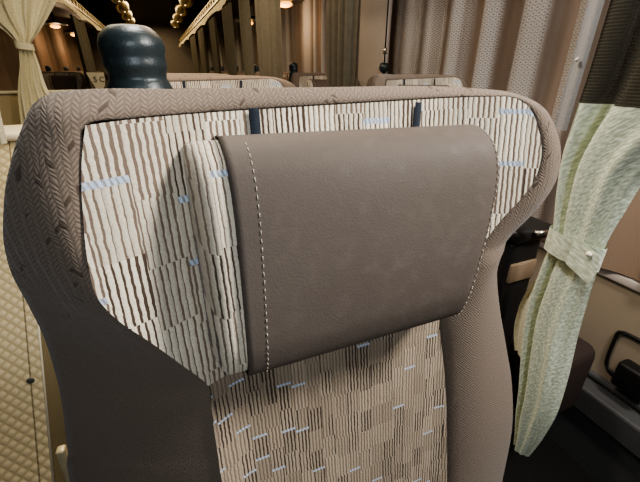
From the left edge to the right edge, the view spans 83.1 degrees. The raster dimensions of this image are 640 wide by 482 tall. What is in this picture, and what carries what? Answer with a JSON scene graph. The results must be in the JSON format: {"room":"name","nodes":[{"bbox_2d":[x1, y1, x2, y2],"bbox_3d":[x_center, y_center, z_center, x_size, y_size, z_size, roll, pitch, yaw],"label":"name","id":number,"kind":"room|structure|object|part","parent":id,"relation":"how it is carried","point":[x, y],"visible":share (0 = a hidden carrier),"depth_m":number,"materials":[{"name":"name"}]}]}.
{"room":"vehicle interior","nodes":[
{"label":"vehicle interior","id":0,"kind":"room"},
{"bbox_2d":[76,0,209,25],"bbox_3d":[-1.489,-2.343,2.879,2.520,0.050,11.000,-10,27,-20],"label":"ceiling","id":1,"kind":"structure","parent":0,"point":[159,12],"depth_m":5.77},
{"bbox_2d":[111,0,123,3],"bbox_3d":[-2.359,-2.839,4.162,0.183,0.149,0.691,-10,27,-20],"label":"light","id":2,"kind":"object","parent":1,"relation":"attached to","point":[113,1],"visible":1,"depth_m":4.18,"materials":[{"name":"gold metal"}]},
{"bbox_2d":[113,0,128,13],"bbox_3d":[-2.702,-3.195,4.913,0.183,0.149,0.691,-10,27,-20],"label":"light","id":3,"kind":"object","parent":1,"relation":"attached to","point":[123,8],"visible":0.9,"depth_m":4.77,"materials":[{"name":"gold metal"}]},
{"bbox_2d":[119,9,131,20],"bbox_3d":[-3.046,-3.551,5.665,0.183,0.149,0.691,-10,27,-20],"label":"light","id":4,"kind":"object","parent":1,"relation":"attached to","point":[128,16],"visible":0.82,"depth_m":5.53,"materials":[{"name":"gold metal"}]},
{"bbox_2d":[124,16,134,23],"bbox_3d":[-3.389,-3.908,6.417,0.183,0.149,0.691,-10,27,-20],"label":"light","id":5,"kind":"object","parent":1,"relation":"attached to","point":[132,21],"visible":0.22,"depth_m":6.25,"materials":[{"name":"gold metal"}]},
{"bbox_2d":[170,17,180,27],"bbox_3d":[-2.668,-4.035,6.686,0.183,0.149,0.691,-10,27,-20],"label":"light","id":6,"kind":"object","parent":1,"relation":"attached to","point":[174,24],"visible":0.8,"depth_m":6.53,"materials":[{"name":"gold metal"}]},
{"bbox_2d":[172,11,184,22],"bbox_3d":[-2.325,-3.679,5.934,0.183,0.149,0.691,-10,27,-20],"label":"light","id":7,"kind":"object","parent":1,"relation":"attached to","point":[178,19],"visible":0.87,"depth_m":5.77,"materials":[{"name":"gold metal"}]},
{"bbox_2d":[175,1,188,16],"bbox_3d":[-1.981,-3.323,5.183,0.183,0.149,0.691,-10,27,-20],"label":"light","id":8,"kind":"object","parent":1,"relation":"attached to","point":[180,10],"visible":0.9,"depth_m":5.02,"materials":[{"name":"gold metal"}]},
{"bbox_2d":[179,0,194,7],"bbox_3d":[-1.638,-2.967,4.431,0.183,0.149,0.691,-10,27,-20],"label":"light","id":9,"kind":"object","parent":1,"relation":"attached to","point":[185,3],"visible":1,"depth_m":4.36,"materials":[{"name":"gold metal"}]},
{"bbox_2d":[87,22,209,87],"bbox_3d":[-3.600,-3.555,7.960,2.520,2.110,0.060,-10,27,-20],"label":"wall","id":10,"kind":"structure","parent":0,"point":[178,59],"depth_m":7.80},
{"bbox_2d":[65,406,597,481],"bbox_3d":[-1.489,-0.391,3.803,2.520,0.050,11.000,-10,27,-20],"label":"floor","id":11,"kind":"structure","parent":0,"point":[548,462],"depth_m":1.26,"materials":[{"name":"plastic"}]},
{"bbox_2d":[0,125,66,481],"bbox_3d":[-1.271,0.232,1.210,0.610,1.046,1.050,-10,27,-20],"label":"partition","id":12,"kind":"object","parent":11,"relation":"on","point":[32,428],"visible":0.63,"depth_m":1.17,"materials":[{"name":"beige leather"}]},
{"bbox_3d":[-0.951,0.246,1.215,0.007,1.018,0.802,-10,27,-20],"label":"edge trim","id":13,"kind":"part","parent":12,"relation":"part of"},
{"bbox_2d":[0,90,67,124],"bbox_3d":[-1.797,-0.338,2.299,0.715,1.142,0.070,-10,27,-20],"label":"partition panel","id":14,"kind":"object","parent":11,"relation":"on","point":[9,107],"visible":0.18,"depth_m":2.08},
{"bbox_2d":[41,66,86,89],"bbox_3d":[-2.559,-1.095,3.725,0.530,1.289,0.723,-10,27,-20],"label":"seat","id":15,"kind":"object","parent":11,"relation":"on","point":[53,80],"visible":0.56,"depth_m":3.64,"materials":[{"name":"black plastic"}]},
{"bbox_3d":[-2.781,-1.736,3.707,0.061,0.114,0.076,-10,27,-20],"label":"grip knob","id":16,"kind":"part","parent":15,"relation":"part of","materials":[{"name":"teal plastic"}]},
{"bbox_3d":[-2.596,-1.574,3.676,0.342,0.254,0.063,-10,27,-20],"label":"panel","id":17,"kind":"part","parent":15,"relation":"part of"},
{"bbox_2d":[60,66,87,88],"bbox_3d":[-2.895,-1.443,4.460,0.530,1.289,0.723,-10,27,-20],"label":"seat","id":18,"kind":"object","parent":11,"relation":"on","point":[64,67],"visible":0.13,"depth_m":4.40,"materials":[{"name":"brown fabric"}]},
{"bbox_2d":[76,67,106,88],"bbox_3d":[-3.231,-1.791,5.195,0.530,1.289,0.723,-10,27,-20],"label":"seat","id":19,"kind":"object","parent":11,"relation":"on","point":[77,68],"visible":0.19,"depth_m":5.17,"materials":[{"name":"brown fabric"}]},
{"bbox_2d":[167,73,227,74],"bbox_3d":[-0.610,-0.217,1.871,0.662,1.289,0.723,-10,27,-20],"label":"seat","id":20,"kind":"object","parent":11,"relation":"on","point":[167,73],"visible":0.02,"depth_m":1.81,"materials":[{"name":"beige fabric"}]},
{"bbox_2d":[167,75,294,88],"bbox_3d":[-0.274,0.132,1.136,0.662,1.289,0.723,-10,27,-20],"label":"seat","id":21,"kind":"object","parent":11,"relation":"on","point":[176,81],"visible":0.05,"depth_m":1.08,"materials":[{"name":"beige fabric"}]},
{"bbox_3d":[-0.306,-0.349,1.089,0.428,0.254,0.063,-10,27,-20],"label":"panel","id":22,"kind":"part","parent":21,"relation":"part of","materials":[{"name":"white fabric"}]},
{"bbox_2d":[221,66,243,73],"bbox_3d":[-0.937,-1.368,4.301,0.530,1.289,0.723,-10,27,-20],"label":"seat","id":23,"kind":"object","parent":11,"relation":"on","point":[222,67],"visible":0.04,"depth_m":4.24,"materials":[{"name":"brown fabric"}]},
{"bbox_2d":[237,66,244,74],"bbox_3d":[-0.601,-1.020,3.566,0.530,1.289,0.723,-10,27,-20],"label":"seat","id":24,"kind":"object","parent":11,"relation":"on","point":[238,72],"visible":0.06,"depth_m":3.44,"materials":[{"name":"brown fabric"}]},
{"bbox_2d":[254,64,288,80],"bbox_3d":[-0.265,-0.671,2.831,0.530,1.289,0.723,-10,27,-20],"label":"seat","id":25,"kind":"object","parent":11,"relation":"on","point":[256,66],"visible":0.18,"depth_m":2.77,"materials":[{"name":"brown fabric"}]},
{"bbox_3d":[-0.488,-1.313,2.813,0.061,0.114,0.076,-10,27,-20],"label":"grip knob","id":26,"kind":"part","parent":25,"relation":"part of","materials":[{"name":"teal plastic"}]},
{"bbox_2d":[3,24,560,481],"bbox_3d":[0.034,0.477,0.406,0.708,1.289,0.755,-10,27,-20],"label":"seat","id":27,"kind":"object","parent":11,"relation":"on","point":[287,284],"visible":1,"depth_m":0.32,"materials":[{"name":"brown fabric"}]},
{"bbox_3d":[-0.186,-0.157,0.373,0.076,0.114,0.076,-10,27,-20],"label":"grip knob","id":28,"kind":"part","parent":27,"relation":"part of","materials":[{"name":"teal plastic"}]},
{"bbox_2d":[183,140,247,374],"bbox_3d":[0.038,-0.001,0.339,0.294,0.191,0.082,-10,27,-20],"label":"pillow","id":29,"kind":"object","parent":27,"relation":"on","point":[215,172],"depth_m":0.27,"materials":[{"name":"white fabric"}]},
{"bbox_3d":[0.030,-0.001,0.354,0.428,0.254,0.063,-10,27,-20],"label":"panel","id":30,"kind":"part","parent":27,"relation":"part of","materials":[{"name":"white fabric"}]},
{"bbox_3d":[0.044,0.326,0.460,0.304,0.457,0.084,-10,27,-20],"label":"panel","id":31,"kind":"part","parent":27,"relation":"part of","materials":[{"name":"beige fabric"}]},
{"bbox_2d":[289,62,359,86],"bbox_3d":[0.071,-0.323,2.096,0.530,1.289,0.723,-10,27,-20],"label":"seat","id":32,"kind":"object","parent":11,"relation":"on","point":[298,79],"visible":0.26,"depth_m":1.98,"materials":[{"name":"beige fabric"}]},
{"bbox_3d":[-0.152,-0.965,2.078,0.061,0.114,0.076,-10,27,-20],"label":"grip knob","id":33,"kind":"part","parent":32,"relation":"part of","materials":[{"name":"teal plastic"}]},
{"bbox_2d":[306,80,312,86],"bbox_3d":[0.041,-0.802,2.032,0.235,0.191,0.082,-10,27,-20],"label":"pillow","id":34,"kind":"object","parent":32,"relation":"on","point":[309,83],"depth_m":1.96,"materials":[{"name":"beige fabric"}]},
{"bbox_3d":[0.033,-0.802,2.047,0.342,0.254,0.063,-10,27,-20],"label":"panel","id":35,"kind":"part","parent":32,"relation":"part of","materials":[{"name":"beige fabric"}]},
{"bbox_3d":[-0.007,-0.523,2.211,0.530,0.924,0.264,-10,27,-20],"label":"backrest","id":36,"kind":"part","parent":32,"relation":"part of","materials":[{"name":"brown fabric"}]},
{"bbox_2d":[366,74,594,413],"bbox_3d":[0.446,0.096,1.272,0.530,1.238,0.908,-10,27,-20],"label":"seat","id":37,"kind":"object","parent":11,"relation":"on","point":[517,263],"visible":0.15,"depth_m":0.92,"materials":[{"name":"brown fabric"}]},
{"bbox_3d":[0.323,-0.174,1.474,0.530,0.924,0.264,-10,27,-20],"label":"backrest","id":38,"kind":"part","parent":37,"relation":"part of","materials":[{"name":"brown fabric"}]},
{"bbox_3d":[0.363,-0.453,1.310,0.342,0.254,0.063,-10,27,-20],"label":"panel","id":39,"kind":"part","parent":37,"relation":"part of","materials":[{"name":"beige fabric"}]},
{"bbox_3d":[0.355,0.274,1.250,0.100,0.875,0.600,-10,27,-20],"label":"armrest","id":40,"kind":"part","parent":37,"relation":"part of","materials":[{"name":"black plastic"}]},
{"bbox_3d":[0.362,-0.130,1.041,0.120,0.033,0.595,-10,27,-20],"label":"armrest","id":41,"kind":"part","parent":37,"relation":"part of","materials":[{"name":"black plastic"}]},
{"bbox_2d":[526,247,639,412],"bbox_3d":[-0.352,-1.568,3.765,0.060,2.110,11.000,-10,27,-20],"label":"wall","id":42,"kind":"structure","parent":0,"point":[611,307],"depth_m":1.15,"materials":[{"name":"beige plastic"}]},
{"bbox_2d":[206,34,212,70],"bbox_3d":[-2.224,-3.847,7.395,0.073,0.642,0.584,-10,27,-20],"label":"lace curtain","id":43,"kind":"object","parent":42,"relation":"hanging from","point":[207,37],"depth_m":7.49,"materials":[{"name":"brown fabric"}]},
{"bbox_2d":[179,0,254,46],"bbox_3d":[-1.086,-2.530,4.051,0.515,0.255,9.000,-10,27,-20],"label":"luggage rack","id":44,"kind":"object","parent":42,"relation":"attached to","point":[213,8],"visible":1,"depth_m":4.14,"materials":[{"name":"gold metal"}]},
{"bbox_2d":[190,35,199,72],"bbox_3d":[-1.793,-2.293,5.337,0.038,1.275,0.741,-10,27,-20],"label":"drape","id":45,"kind":"object","parent":44,"relation":"hanging from","point":[192,39],"visible":0.36,"depth_m":5.03,"materials":[{"name":"brown fabric"}]},
{"bbox_3d":[-1.287,-2.494,3.977,0.030,0.064,9.000,-10,27,-20],"label":"ladder rail","id":46,"kind":"part","parent":44,"relation":"part of","materials":[{"name":"gold metal"}]},
{"bbox_2d":[197,27,208,72],"bbox_3d":[-1.367,-1.853,4.409,0.037,1.275,0.494,-10,27,-20],"label":"drape","id":47,"kind":"object","parent":44,"relation":"hanging from","point":[201,34],"visible":0.48,"depth_m":4.17,"materials":[{"name":"brown fabric"}]},
{"bbox_2d":[208,17,221,73],"bbox_3d":[-0.990,-1.462,3.584,0.038,1.275,0.329,-10,27,-20],"label":"drape","id":48,"kind":"object","parent":44,"relation":"hanging from","point":[212,23],"visible":0.44,"depth_m":3.37,"materials":[{"name":"brown fabric"}]},
{"bbox_2d":[221,2,236,74],"bbox_3d":[-0.697,-1.156,2.937,0.036,1.275,0.395,-9,27,-19],"label":"drape","id":49,"kind":"object","parent":44,"relation":"hanging from","point":[227,18],"visible":0.37,"depth_m":2.69,"materials":[{"name":"brown fabric"}]},
{"bbox_2d":[234,16,255,24],"bbox_3d":[-0.713,-2.215,3.557,0.260,0.152,0.390,-10,27,-20],"label":"lamp","id":50,"kind":"object","parent":44,"relation":"attached to","point":[253,19],"visible":0.25,"depth_m":3.51,"materials":[{"name":"metal"}]},
{"bbox_2d":[238,0,254,75],"bbox_3d":[-0.467,-0.920,2.440,0.036,1.275,0.222,-10,27,-20],"label":"drape","id":51,"kind":"object","parent":44,"relation":"hanging from","point":[244,5],"visible":0.35,"depth_m":2.23,"materials":[{"name":"brown fabric"}]},
{"bbox_2d":[255,0,282,78],"bbox_3d":[-0.268,-0.715,2.006,0.038,1.275,0.403,-11,27,-21],"label":"drape","id":52,"kind":"object","parent":44,"relation":"hanging from","point":[267,12],"visible":0.26,"depth_m":1.80,"materials":[{"name":"brown fabric"}]},
{"bbox_2d":[280,0,303,7],"bbox_3d":[-0.248,-1.732,2.538,0.260,0.152,0.390,-10,27,-20],"label":"lamp","id":53,"kind":"object","parent":44,"relation":"attached to","point":[284,3],"visible":0.79,"depth_m":2.53,"materials":[{"name":"glass"}]},
{"bbox_3d":[-0.248,-1.679,2.563,0.100,0.035,0.140,-10,27,-20],"label":"bulb","id":54,"kind":"part","parent":53,"relation":"part of","materials":[{"name":"white glass"}]},
{"bbox_3d":[-0.248,-1.712,2.548,0.260,0.046,0.390,-10,27,-20],"label":"lamp shade","id":55,"kind":"part","parent":53,"relation":"part of","materials":[{"name":"glass"}]},
{"bbox_2d":[326,0,359,86],"bbox_3d":[0.064,-0.366,1.270,0.035,1.275,0.222,-10,27,-20],"label":"drape","id":56,"kind":"object","parent":44,"relation":"hanging from","point":[342,16],"visible":0.28,"depth_m":1.12,"materials":[{"name":"brown fabric"}]},
{"bbox_2d":[379,0,388,73],"bbox_3d":[0.320,-1.110,1.689,0.052,0.600,0.052,-10,27,-20],"label":"pull cord","id":57,"kind":"object","parent":44,"relation":"hanging from","point":[383,67],"visible":0.92,"depth_m":1.78,"materials":[{"name":"black plastic"}]},
{"bbox_3d":[0.320,-1.133,1.679,0.008,0.550,0.009,-10,27,-20],"label":"cord","id":58,"kind":"part","parent":57,"relation":"part of","materials":[{"name":"black plastic"}]},
{"bbox_2d":[513,0,639,455],"bbox_3d":[0.503,-0.084,0.563,0.058,1.370,0.341,-9,27,-18],"label":"privacy curtain","id":59,"kind":"object","parent":44,"relation":"hanging from","point":[599,176],"visible":1,"depth_m":0.64,"materials":[{"name":"fabric"}]},
{"bbox_2d":[217,25,226,70],"bbox_3d":[-1.596,-3.198,6.021,0.073,0.640,0.635,-10,27,-20],"label":"lace curtain","id":60,"kind":"object","parent":42,"relation":"hanging from","point":[221,41],"depth_m":6.15,"materials":[{"name":"brown fabric"}]},
{"bbox_2d":[233,14,243,70],"bbox_3d":[-1.061,-2.644,4.851,0.073,0.639,0.471,-10,27,-20],"label":"lace curtain","id":61,"kind":"object","parent":42,"relation":"hanging from","point":[236,33],"depth_m":4.94,"materials":[{"name":"brown fabric"}]},
{"bbox_2d":[237,24,241,69],"bbox_3d":[-1.122,-2.747,5.123,0.033,0.565,0.075,-10,27,-20],"label":"window blind","id":62,"kind":"object","parent":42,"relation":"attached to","point":[237,24],"depth_m":5.14,"materials":[{"name":"brown fabric"}]},
{"bbox_2d":[251,23,256,64],"bbox_3d":[-0.717,-2.240,4.119,0.073,0.405,0.129,-10,27,-20],"label":"lace curtain","id":63,"kind":"object","parent":42,"relation":"hanging from","point":[253,32],"depth_m":4.24,"materials":[{"name":"brown fabric"}]},
{"bbox_2d":[254,23,258,63],"bbox_3d":[-0.741,-2.345,4.294,0.033,0.420,0.101,-10,27,-20],"label":"window blind","id":64,"kind":"object","parent":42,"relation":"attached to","point":[257,61],"depth_m":4.33,"materials":[{"name":"brown fabric"}]},
{"bbox_2d":[281,5,294,71],"bbox_3d":[-0.241,-1.724,3.089,0.073,0.496,0.354,-10,27,-20],"label":"lace curtain","id":65,"kind":"object","parent":42,"relation":"hanging from","point":[285,37],"depth_m":3.17,"materials":[{"name":"brown fabric"}]},
{"bbox_2d":[288,3,302,72],"bbox_3d":[-0.197,-1.741,3.124,0.034,0.511,0.360,-10,27,-20],"label":"window blind","id":66,"kind":"object","parent":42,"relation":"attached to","point":[297,7],"depth_m":3.12,"materials":[{"name":"brown fabric"}]},
{"bbox_2d":[301,3,303,72],"bbox_3d":[-0.100,-1.558,2.791,0.073,0.462,0.034,-10,27,-20],"label":"lace curtain","id":67,"kind":"object","parent":42,"relation":"hanging from","point":[302,3],"depth_m":2.92,"materials":[{"name":"brown fabric"}]},
{"bbox_2d":[302,0,324,72],"bbox_3d":[0.056,-1.330,2.480,0.071,1.280,0.966,-10,27,-20],"label":"lace curtain","id":68,"kind":"object","parent":42,"relation":"hanging from","point":[307,60],"visible":0.13,"depth_m":2.67,"materials":[{"name":"beige fabric"}]},
{"bbox_2d":[310,0,326,72],"bbox_3d":[0.002,-1.526,2.692,0.034,0.489,0.323,-10,27,-20],"label":"window blind","id":69,"kind":"object","parent":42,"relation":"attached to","point":[318,43],"depth_m":2.73,"materials":[{"name":"brown fabric"}]},
{"bbox_2d":[358,0,392,86],"bbox_3d":[0.286,-0.956,1.970,0.030,1.120,0.290,-10,27,-20],"label":"trim","id":70,"kind":"structure","parent":42,"relation":"attached to","point":[373,13],"depth_m":1.90,"materials":[{"name":"beige plastic"}]},
{"bbox_2d":[387,0,409,73],"bbox_3d":[0.410,-1.033,1.832,0.034,0.332,0.148,-10,27,-20],"label":"window blind","id":71,"kind":"object","parent":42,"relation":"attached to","point":[396,6],"depth_m":1.85,"materials":[{"name":"brown fabric"}]},
{"bbox_2d":[417,0,429,73],"bbox_3d":[0.492,-0.933,1.661,0.034,0.295,0.041,-10,27,-20],"label":"window blind","id":72,"kind":"object","parent":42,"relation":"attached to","point":[424,28],"depth_m":1.69,"materials":[{"name":"brown fabric"}]},
{"bbox_2d":[439,0,453,74],"bbox_3d":[0.551,-0.860,1.536,0.034,0.276,0.034,-10,27,-20],"label":"window blind","id":73,"kind":"object","parent":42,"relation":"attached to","point":[450,4],"depth_m":1.56,"materials":[{"name":"brown fabric"}]},
{"bbox_2d":[462,0,484,87],"bbox_3d":[0.612,-0.767,1.417,0.034,0.302,0.057,-10,27,-20],"label":"window blind","id":74,"kind":"object","parent":42,"relation":"attached to","point":[470,59],"depth_m":1.43,"materials":[{"name":"brown fabric"}]},
{"bbox_2d":[396,0,587,218],"bbox_3d":[0.587,-0.780,1.320,0.080,1.280,1.119,-10,27,-20],"label":"lace curtain","id":75,"kind":"object","parent":42,"relation":"hanging from","point":[534,13],"visible":0.22,"depth_m":1.32,"materials":[{"name":"grey fabric"}]},
{"bbox_2d":[487,0,524,90],"bbox_3d":[0.673,-0.694,1.290,0.034,0.286,0.095,-10,27,-20],"label":"window blind","id":76,"kind":"object","parent":42,"relation":"attached to","point":[508,32],"depth_m":1.30,"materials":[{"name":"brown fabric"}]},
{"bbox_2d":[538,169,559,224],"bbox_3d":[0.795,-0.152,1.218,0.034,0.182,0.057,-10,27,-20],"label":"window blind","id":77,"kind":"object","parent":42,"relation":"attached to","point":[547,210],"depth_m":1.25,"materials":[{"name":"brown fabric"}]},
{"bbox_2d":[528,0,580,115],"bbox_3d":[0.746,-0.578,1.149,0.034,0.327,0.106,-10,27,-20],"label":"window blind","id":78,"kind":"object","parent":42,"relation":"attached to","point":[562,15],"depth_m":1.14,"materials":[{"name":"brown fabric"}]},
{"bbox_2d":[559,0,610,164],"bbox_3d":[0.790,-0.456,1.087,0.034,0.447,0.036,-10,27,-20],"label":"window blind","id":79,"kind":"object","parent":42,"relation":"attached to","point":[564,134],"depth_m":1.07,"materials":[{"name":"fabric"}]},
{"bbox_2d":[539,240,639,292],"bbox_3d":[-0.362,-1.227,3.922,0.062,0.030,11.000,-10,27,-20],"label":"trim","id":80,"kind":"structure","parent":42,"relation":"attached to","point":[626,281],"depth_m":1.08,"materials":[{"name":"silver metal"}]},
{"bbox_2d":[546,369,639,481],"bbox_3d":[-0.412,-0.755,4.123,0.070,0.335,11.000,-10,27,-20],"label":"baseboard","id":81,"kind":"structure","parent":42,"relation":"attached to","point":[600,431],"depth_m":1.17,"materials":[{"name":"black plastic"}]},
{"bbox_2d":[600,189,639,281],"bbox_3d":[0.894,-0.017,1.018,0.034,0.254,0.110,-10,27,-20],"label":"window blind","id":82,"kind":"object","parent":42,"relation":"attached to","point":[622,256],"depth_m":1.05,"materials":[{"name":"brown fabric"}]},
{"bbox_2d":[604,330,639,401],"bbox_3d":[0.935,0.376,1.076,0.049,0.169,0.165,-10,27,-20],"label":"cup holder","id":83,"kind":"object","parent":42,"relation":"attached to","point":[626,376],"visible":1,"depth_m":1.08,"materials":[{"name":"black plastic"}]},
{"bbox_3d":[0.953,0.372,1.082,0.011,0.167,0.165,-10,27,-20],"label":"wire frame","id":84,"kind":"part","parent":83,"relation":"part of","materials":[{"name":"black plastic"}]},
{"bbox_3d":[-2.626,-1.166,2.917,0.060,2.110,11.000,-10,27,-20],"label":"wall","id":85,"kind":"structure","parent":0,"visible":0},
{"bbox_2d":[0,28,19,90],"bbox_3d":[-2.659,-1.518,3.026,0.062,0.474,0.789,-10,27,-20],"label":"window blind","id":86,"kind":"object","parent":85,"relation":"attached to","point":[9,54],"depth_m":3.12,"materials":[{"name":"brown fabric"}]},
{"bbox_2d":[31,14,83,71],"bbox_3d":[-3.545,-2.658,4.861,0.062,0.677,2.814,-10,27,-20],"label":"window blind","id":87,"kind":"object","parent":85,"relation":"attached to","point":[56,49],"depth_m":4.77,"materials":[{"name":"brown fabric"}]},
{"bbox_2d":[50,0,104,35],"bbox_3d":[-2.579,-2.267,3.494,0.515,0.255,9.000,-10,27,-20],"label":"luggage rack","id":88,"kind":"object","parent":85,"relation":"attached to","point":[62,9],"visible":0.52,"depth_m":4.05,"materials":[{"name":"gold metal"}]},
{"bbox_2d":[0,113,6,143],"bbox_3d":[-1.052,-0.576,0.993,0.168,0.610,0.015,-10,27,-20],"label":"curtain hem","id":89,"kind":"object","parent":88,"relation":"hanging from","point":[3,139],"visible":1,"depth_m":1.13,"materials":[{"name":"beige fabric"}]},
{"bbox_2d":[0,0,57,124],"bbox_3d":[-1.514,-0.963,1.905,0.470,0.710,0.060,-10,27,-20],"label":"curtain","id":90,"kind":"object","parent":88,"relation":"hanging from","point":[22,20],"visible":0.91,"depth_m":1.86,"materials":[{"name":"beige fabric"}]},
{"bbox_2d":[44,12,68,27],"bbox_3d":[-2.959,-2.452,4.011,0.260,0.152,0.390,-10,27,-20],"label":"lamp","id":91,"kind":"object","parent":88,"relation":"attached to","point":[53,23],"visible":0.91,"depth_m":3.98,"materials":[{"name":"glass"}]},
{"bbox_3d":[-2.959,-2.432,4.021,0.260,0.046,0.390,-10,27,-20],"label":"lamp shade","id":92,"kind":"part","parent":91,"relation":"part of","materials":[{"name":"glass"}]},
{"bbox_2d":[63,23,74,35],"bbox_3d":[-3.398,-2.907,4.972,0.260,0.152,0.390,-10,27,-20],"label":"lamp","id":93,"kind":"object","parent":88,"relation":"attached to","point":[71,32],"visible":0.54,"depth_m":4.86,"materials":[{"name":"metal"}]},
{"bbox_3d":[-3.398,-2.886,4.981,0.260,0.046,0.390,-10,27,-20],"label":"lamp shade","id":94,"kind":"part","parent":93,"relation":"part of","materials":[{"name":"glass"}]},
{"bbox_3d":[-2.378,-2.302,3.570,0.030,0.064,9.000,-10,27,-20],"label":"ladder rail","id":95,"kind":"part","parent":88,"relation":"part of","materials":[{"name":"gold metal"}]},
{"bbox_2d":[70,14,104,88],"bbox_3d":[-2.204,-1.449,3.556,0.149,1.275,0.658,-16,30,-31],"label":"drape","id":96,"kind":"object","parent":88,"relation":"hanging from","point":[95,80],"visible":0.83,"depth_m":3.29,"materials":[{"name":"fabric"}]}
]}

